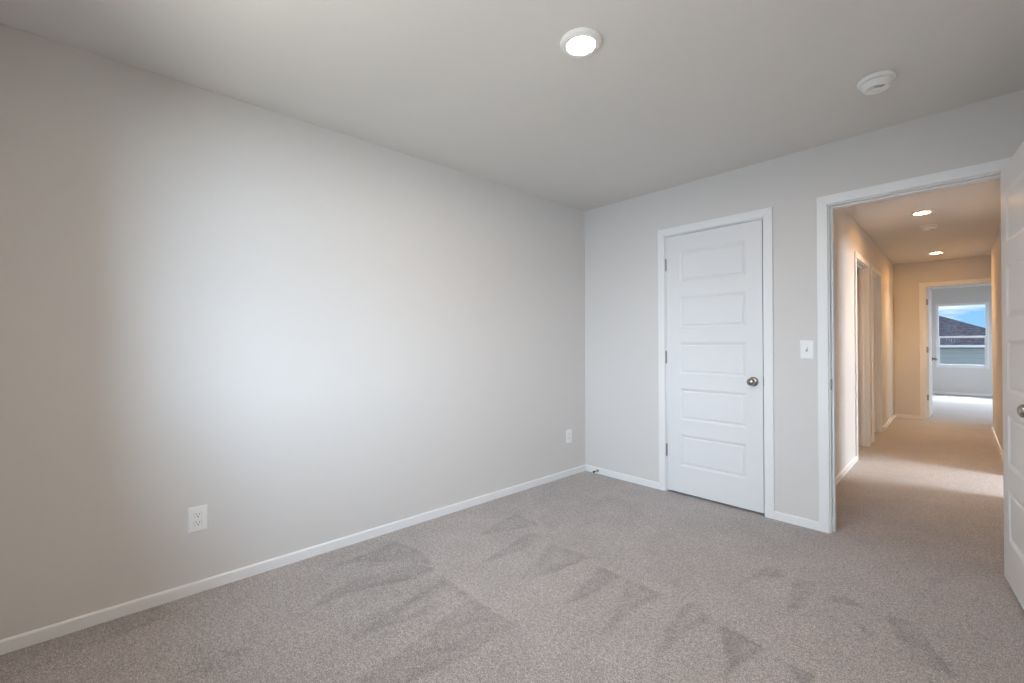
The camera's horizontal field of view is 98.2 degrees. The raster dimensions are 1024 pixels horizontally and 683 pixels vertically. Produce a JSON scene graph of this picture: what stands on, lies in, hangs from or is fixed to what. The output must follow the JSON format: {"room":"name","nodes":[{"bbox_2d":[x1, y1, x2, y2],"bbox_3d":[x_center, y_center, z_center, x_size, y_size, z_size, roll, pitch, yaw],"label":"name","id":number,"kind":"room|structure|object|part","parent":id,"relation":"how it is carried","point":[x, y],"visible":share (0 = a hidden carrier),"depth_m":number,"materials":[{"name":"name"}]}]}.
{"room":"empty bedroom","nodes":[
{"label":"empty bedroom","id":0,"kind":"room"},
{"bbox_2d":[0,24,585,639],"bbox_3d":[-0.727,-0.011,2.954,3.980,2.440,0.115,0,0,-43],"label":"wall","id":1,"kind":"structure","parent":0,"point":[305,334],"depth_m":2.24,"materials":[{"name":"beige paint"}]},
{"bbox_2d":[188,504,206,533],"bbox_3d":[-1.512,0.854,2.137,0.077,0.121,0.007,0,0,-43],"label":"outlet","id":2,"kind":"object","parent":1,"relation":"attached to","point":[197,516],"visible":1,"depth_m":2.13,"materials":[{"name":"white plastic"}]},
{"bbox_2d":[194,520,201,525],"bbox_3d":[-1.511,0.874,2.135,0.032,0.027,0.002,0,0,-43],"label":"receptacle","id":3,"kind":"object","parent":2,"relation":"attached to","point":[196,522],"depth_m":2.13,"materials":[{"name":"grey plastic"}]},
{"bbox_2d":[194,512,201,517],"bbox_3d":[-1.511,0.835,2.135,0.032,0.027,0.002,0,0,-43],"label":"receptacle","id":4,"kind":"object","parent":2,"relation":"attached to","point":[196,514],"depth_m":2.13,"materials":[{"name":"grey plastic"}]},
{"bbox_2d":[0,464,585,654],"bbox_3d":[-0.680,1.181,2.901,3.750,0.054,0.012,0,0,-43],"label":"baseboard","id":5,"kind":"structure","parent":1,"relation":"attached to","point":[13,643],"depth_m":2.23,"materials":[{"name":"white paint"}]},
{"bbox_2d":[566,429,571,442],"bbox_3d":[0.516,0.856,4.012,0.077,0.121,0.007,0,0,-43],"label":"outlet","id":6,"kind":"object","parent":1,"relation":"attached to","point":[569,431],"visible":1,"depth_m":4.01,"materials":[{"name":"white plastic"}]},
{"bbox_2d":[0,0,1023,289],"bbox_3d":[5.009,-1.298,5.193,15.490,0.120,7.600,0,0,-43],"label":"ceiling","id":7,"kind":"structure","parent":0,"point":[673,93],"depth_m":2.05,"materials":[{"name":"paint"}]},
{"bbox_2d":[560,27,601,57],"bbox_3d":[0.286,-1.233,1.839,0.172,0.018,0.172,0,0,-43],"label":"recessed light","id":8,"kind":"object","parent":7,"relation":"in","point":[582,41],"visible":1,"depth_m":1.82,"materials":[{"name":"white plastic"}]},
{"bbox_2d":[567,36,594,53],"bbox_3d":[0.286,-1.230,1.839,0.115,0.012,0.115,0,0,-43],"label":"diffuser","id":9,"kind":"object","parent":8,"relation":"attached to","point":[575,44],"depth_m":1.83,"materials":[{"name":"white plastic"}]},
{"bbox_2d":[857,70,895,94],"bbox_3d":[1.728,-1.220,2.106,0.145,0.049,0.145,0,0,13],"label":"smoke detector","id":10,"kind":"object","parent":7,"relation":"attached to","point":[877,82],"visible":1,"depth_m":2.07,"materials":[{"name":"white plastic"}]},
{"bbox_2d":[910,209,933,214],"bbox_3d":[3.910,-1.231,4.231,0.172,0.018,0.172,0,0,-43],"label":"recessed light","id":11,"kind":"object","parent":7,"relation":"in","point":[923,211],"visible":1,"depth_m":4.21,"materials":[{"name":"white plastic"}]},
{"bbox_2d":[920,223,938,230],"bbox_3d":[4.446,-1.214,4.725,0.145,0.049,0.145,0,0,11],"label":"smoke detector","id":12,"kind":"object","parent":7,"relation":"attached to","point":[927,227],"visible":1,"depth_m":4.69,"materials":[{"name":"white plastic"}]},
{"bbox_2d":[928,251,944,253],"bbox_3d":[5.850,-1.226,6.123,0.172,0.018,0.172,0,0,-43],"label":"recessed light","id":13,"kind":"object","parent":7,"relation":"in","point":[933,252],"visible":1,"depth_m":6.08,"materials":[{"name":"white plastic"}]},
{"bbox_2d":[0,471,1023,682],"bbox_3d":[0.292,1.198,1.819,3.910,0.001,3.020,0,0,-43],"label":"floor","id":14,"kind":"structure","parent":0,"point":[585,576],"depth_m":1.95,"materials":[{"name":"beige carpet"}]},
{"bbox_2d":[584,89,1023,521],"bbox_3d":[1.722,-0.019,3.151,0.115,2.440,3.150,0,0,-43],"label":"wall","id":15,"kind":"structure","parent":0,"point":[622,379],"depth_m":3.00,"materials":[{"name":"beige paint"}]},
{"bbox_2d":[586,465,658,488],"bbox_3d":[0.950,1.181,3.891,0.012,0.054,0.746,0,0,-43],"label":"baseboard","id":16,"kind":"structure","parent":15,"relation":"attached to","point":[613,474],"depth_m":3.85,"materials":[{"name":"white paint"}]},
{"bbox_2d":[665,219,764,512],"bbox_3d":[1.500,0.172,3.336,0.169,2.028,0.718,0,0,-43],"label":"door","id":17,"kind":"structure","parent":15,"relation":"in","point":[714,355],"depth_m":3.29,"materials":[{"name":"white paint"}]},
{"bbox_3d":[1.500,-0.593,3.337,0.035,0.250,0.493,0,0,-43],"label":"panel","id":18,"kind":"part","parent":17,"relation":"part of","materials":[{"name":"white paint"}]},
{"bbox_3d":[1.502,-0.231,3.335,0.035,0.250,0.493,0,0,-43],"label":"panel","id":19,"kind":"part","parent":17,"relation":"part of","materials":[{"name":"white paint"}]},
{"bbox_3d":[1.503,0.130,3.333,0.035,0.250,0.493,0,0,-43],"label":"panel","id":20,"kind":"part","parent":17,"relation":"part of","materials":[{"name":"white paint"}]},
{"bbox_3d":[1.504,0.492,3.331,0.035,0.250,0.493,0,0,-43],"label":"panel","id":21,"kind":"part","parent":17,"relation":"part of","materials":[{"name":"white paint"}]},
{"bbox_3d":[1.505,0.853,3.329,0.035,0.250,0.493,0,0,-43],"label":"panel","id":22,"kind":"part","parent":17,"relation":"part of","materials":[{"name":"white paint"}]},
{"bbox_3d":[1.656,0.280,3.073,0.041,0.055,0.055,0,0,-43],"label":"knob","id":23,"kind":"part","parent":17,"relation":"part of","materials":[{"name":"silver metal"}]},
{"bbox_2d":[658,207,774,518],"bbox_3d":[1.526,0.147,3.352,0.131,2.113,0.842,0,0,-43],"label":"door frame","id":24,"kind":"structure","parent":15,"relation":"attached to","point":[766,214],"depth_m":3.06,"materials":[{"name":"white paint"}]},
{"bbox_3d":[1.217,0.150,3.601,0.016,2.112,0.057,0,0,-43],"label":"casing","id":25,"kind":"part","parent":24,"relation":"part of","materials":[{"name":"white paint"}]},
{"bbox_3d":[1.480,-0.881,3.319,0.016,0.057,0.840,0,0,-43],"label":"head casing","id":26,"kind":"part","parent":24,"relation":"part of","materials":[{"name":"white paint"}]},
{"bbox_3d":[1.750,0.144,3.024,0.016,2.112,0.057,0,0,-43],"label":"casing","id":27,"kind":"part","parent":24,"relation":"part of","materials":[{"name":"white paint"}]},
{"bbox_2d":[774,511,818,530],"bbox_3d":[1.861,1.173,2.905,0.012,0.054,0.254,0,0,-43],"label":"baseboard","id":28,"kind":"structure","parent":15,"relation":"attached to","point":[787,518],"depth_m":2.90,"materials":[{"name":"white paint"}]},
{"bbox_2d":[800,340,813,358],"bbox_3d":[1.899,0.052,2.861,0.019,0.121,0.077,0,0,-43],"label":"light switch","id":29,"kind":"object","parent":15,"relation":"attached to","point":[806,346],"visible":1,"depth_m":2.86,"materials":[{"name":"white plastic"}]},
{"bbox_2d":[816,157,1011,533],"bbox_3d":[2.292,0.139,2.534,0.147,2.113,0.890,0,0,-43],"label":"door frame","id":30,"kind":"structure","parent":15,"relation":"attached to","point":[987,171],"depth_m":2.78,"materials":[{"name":"white paint"}]},
{"bbox_3d":[1.961,0.142,2.796,0.016,2.112,0.057,0,0,-43],"label":"casing","id":31,"kind":"part","parent":30,"relation":"part of","materials":[{"name":"white paint"}]},
{"bbox_3d":[2.240,-0.889,2.496,0.016,0.057,0.888,0,0,-43],"label":"head casing","id":32,"kind":"part","parent":30,"relation":"part of","materials":[{"name":"white paint"}]},
{"bbox_2d":[1000,142,1023,609],"bbox_3d":[2.249,0.161,1.937,0.169,2.028,0.768,0,0,39],"label":"door","id":33,"kind":"structure","parent":15,"relation":"in","point":[1012,175],"depth_m":2.07,"materials":[{"name":"white paint"}]},
{"bbox_3d":[2.244,-0.604,1.938,0.035,0.250,0.543,0,0,39],"label":"panel","id":34,"kind":"part","parent":33,"relation":"part of","materials":[{"name":"white paint"}]},
{"bbox_3d":[2.245,-0.242,1.935,0.035,0.250,0.543,0,0,39],"label":"panel","id":35,"kind":"part","parent":33,"relation":"part of","materials":[{"name":"white paint"}]},
{"bbox_3d":[2.246,0.119,1.933,0.035,0.250,0.543,0,0,39],"label":"panel","id":36,"kind":"part","parent":33,"relation":"part of","materials":[{"name":"white paint"}]},
{"bbox_3d":[2.248,0.481,1.931,0.035,0.250,0.543,0,0,39],"label":"panel","id":37,"kind":"part","parent":33,"relation":"part of","materials":[{"name":"white paint"}]},
{"bbox_3d":[2.249,0.842,1.929,0.035,0.250,0.543,0,0,39],"label":"panel","id":38,"kind":"part","parent":33,"relation":"part of","materials":[{"name":"white paint"}]},
{"bbox_3d":[1.996,0.271,1.726,0.041,0.055,0.055,0,0,39],"label":"knob","id":39,"kind":"part","parent":33,"relation":"part of","materials":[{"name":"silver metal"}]},
{"bbox_2d":[834,208,894,475],"bbox_3d":[3.995,-0.015,5.089,5.860,2.440,0.115,0,0,-45],"label":"wall","id":40,"kind":"structure","parent":0,"point":[849,237],"depth_m":4.29,"materials":[{"name":"beige paint"}]},
{"bbox_2d":[836,456,856,484],"bbox_3d":[2.715,1.174,3.722,2.082,0.054,0.013,0,0,-45],"label":"baseboard","id":41,"kind":"structure","parent":40,"relation":"attached to","point":[853,461],"depth_m":4.04,"materials":[{"name":"white paint"}]},
{"bbox_2d":[854,251,870,460],"bbox_3d":[3.745,0.148,4.840,0.951,2.113,0.147,0,0,-45],"label":"door frame","id":42,"kind":"structure","parent":40,"relation":"attached to","point":[861,266],"depth_m":5.10,"materials":[{"name":"white paint"}]},
{"bbox_3d":[3.473,0.147,4.479,0.057,2.112,0.016,0,0,-45],"label":"casing","id":43,"kind":"part","parent":42,"relation":"part of","materials":[{"name":"white paint"}]},
{"bbox_3d":[3.787,-0.880,4.799,0.949,0.057,0.016,0,0,-45],"label":"head casing","id":44,"kind":"part","parent":42,"relation":"part of","materials":[{"name":"white paint"}]},
{"bbox_3d":[4.109,0.149,5.107,0.057,2.112,0.016,0,0,-45],"label":"casing","id":45,"kind":"part","parent":42,"relation":"part of","materials":[{"name":"white paint"}]},
{"bbox_2d":[871,266,882,442],"bbox_3d":[4.557,0.150,5.643,0.846,2.113,0.147,0,0,-45],"label":"door frame","id":46,"kind":"structure","parent":40,"relation":"attached to","point":[876,303],"depth_m":5.86,"materials":[{"name":"white paint"}]},
{"bbox_3d":[4.323,0.149,5.319,0.057,2.112,0.016,0,0,-45],"label":"casing","id":47,"kind":"part","parent":46,"relation":"part of","materials":[{"name":"white paint"}]},
{"bbox_3d":[4.600,-0.878,5.603,0.844,0.057,0.016,0,0,-45],"label":"head casing","id":48,"kind":"part","parent":46,"relation":"part of","materials":[{"name":"white paint"}]},
{"bbox_3d":[4.883,0.151,5.874,0.057,2.112,0.016,0,0,-45],"label":"casing","id":49,"kind":"part","parent":46,"relation":"part of","materials":[{"name":"white paint"}]},
{"bbox_2d":[883,414,894,430],"bbox_3d":[5.516,1.181,6.493,1.717,0.054,0.013,0,0,-45],"label":"baseboard","id":50,"kind":"structure","parent":40,"relation":"attached to","point":[891,419],"depth_m":6.42,"materials":[{"name":"white paint"}]},
{"bbox_2d":[836,393,1003,573],"bbox_3d":[6.530,1.204,6.304,11.340,0.001,7.200,0,0,-43],"label":"floor","id":51,"kind":"structure","parent":0,"point":[933,486],"depth_m":3.66,"materials":[{"name":"beige carpet"}]},
{"bbox_2d":[893,255,990,415],"bbox_3d":[6.447,-0.013,6.857,0.115,2.440,4.620,0,0,-45],"label":"wall","id":52,"kind":"structure","parent":0,"point":[907,277],"depth_m":6.96,"materials":[{"name":"beige paint"}]},
{"bbox_2d":[895,414,919,418],"bbox_3d":[6.229,1.182,6.985,0.012,0.054,0.291,0,0,-45],"label":"baseboard","id":53,"kind":"structure","parent":52,"relation":"attached to","point":[896,415],"depth_m":6.98,"materials":[{"name":"white paint"}]},
{"bbox_2d":[926,288,936,417],"bbox_3d":[6.730,0.177,7.161,0.722,2.028,0.169,0,0,-44],"label":"door","id":54,"kind":"structure","parent":52,"relation":"in","point":[930,358],"depth_m":6.96,"materials":[{"name":"white paint"}]},
{"bbox_3d":[6.730,-0.588,7.168,0.497,0.250,0.035,0,0,-44],"label":"panel","id":55,"kind":"part","parent":54,"relation":"part of","materials":[{"name":"white paint"}]},
{"bbox_3d":[6.731,-0.226,7.166,0.497,0.250,0.035,0,0,-44],"label":"panel","id":56,"kind":"part","parent":54,"relation":"part of","materials":[{"name":"white paint"}]},
{"bbox_3d":[6.733,0.135,7.164,0.497,0.250,0.035,0,0,-44],"label":"panel","id":57,"kind":"part","parent":54,"relation":"part of","materials":[{"name":"white paint"}]},
{"bbox_3d":[6.734,0.497,7.162,0.497,0.250,0.035,0,0,-44],"label":"panel","id":58,"kind":"part","parent":54,"relation":"part of","materials":[{"name":"white paint"}]},
{"bbox_3d":[6.735,0.858,7.160,0.497,0.250,0.035,0,0,-44],"label":"panel","id":59,"kind":"part","parent":54,"relation":"part of","materials":[{"name":"white paint"}]},
{"bbox_2d":[919,278,990,419],"bbox_3d":[6.669,0.149,6.633,0.147,2.113,0.843,0,0,-45],"label":"door frame","id":60,"kind":"structure","parent":52,"relation":"attached to","point":[922,286],"depth_m":6.85,"materials":[{"name":"white paint"}]},
{"bbox_3d":[6.346,0.152,6.866,0.016,2.112,0.057,0,0,-45],"label":"casing","id":61,"kind":"part","parent":60,"relation":"part of","materials":[{"name":"white paint"}]},
{"bbox_3d":[6.619,-0.879,6.593,0.016,0.057,0.841,0,0,-45],"label":"head casing","id":62,"kind":"part","parent":60,"relation":"part of","materials":[{"name":"white paint"}]},
{"bbox_2d":[931,286,992,393],"bbox_3d":[10.199,-0.005,10.161,0.115,2.440,4.030,0,0,-45],"label":"wall","id":63,"kind":"structure","parent":0,"point":[962,380],"depth_m":10.06,"materials":[{"name":"beige paint"}]},
{"bbox_2d":[932,391,992,396],"bbox_3d":[10.158,1.187,10.109,0.013,0.054,3.800,0,0,-45],"label":"baseboard","id":64,"kind":"structure","parent":63,"relation":"attached to","point":[934,392],"depth_m":10.06,"materials":[{"name":"white paint"}]},
{"bbox_2d":[936,302,989,368],"bbox_3d":[10.232,-0.136,10.097,0.080,1.470,0.850,0,0,-45],"label":"window","id":65,"kind":"structure","parent":63,"relation":"in","point":[986,304],"depth_m":10.05,"materials":[{"name":"white plastic"}]},
{"bbox_3d":[10.246,-0.456,10.113,0.026,0.747,0.766,0,0,-45],"label":"sash","id":66,"kind":"part","parent":65,"relation":"part of","materials":[{"name":"clear glass"}]},
{"bbox_3d":[10.227,0.215,10.088,0.026,0.683,0.766,0,0,-45],"label":"sash","id":67,"kind":"part","parent":65,"relation":"part of","materials":[{"name":"white plastic"}]},
{"bbox_2d":[991,222,1002,450],"bbox_3d":[4.633,-0.023,4.081,5.350,2.440,0.115,0,0,-45],"label":"wall","id":68,"kind":"structure","parent":0,"point":[997,389],"depth_m":5.13,"materials":[{"name":"beige paint"}]},
{"bbox_2d":[992,426,1002,460],"bbox_3d":[5.572,1.172,4.888,2.899,0.054,0.297,0,0,-45],"label":"baseboard","id":69,"kind":"structure","parent":68,"relation":"attached to","point":[993,431],"depth_m":5.04,"materials":[{"name":"white paint"}]},
{"label":"outside","id":70,"kind":"structure","parent":0,"visible":0},
{"label":"ground","id":71,"kind":"structure","parent":70,"visible":0},
{"bbox_2d":[939,316,985,364],"bbox_3d":[14.748,1.115,21.033,9.620,6.298,12.926,0,0,-45],"label":"house","id":72,"kind":"structure","parent":71,"relation":"on","point":[956,351],"depth_m":14.77,"materials":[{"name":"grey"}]}
]}

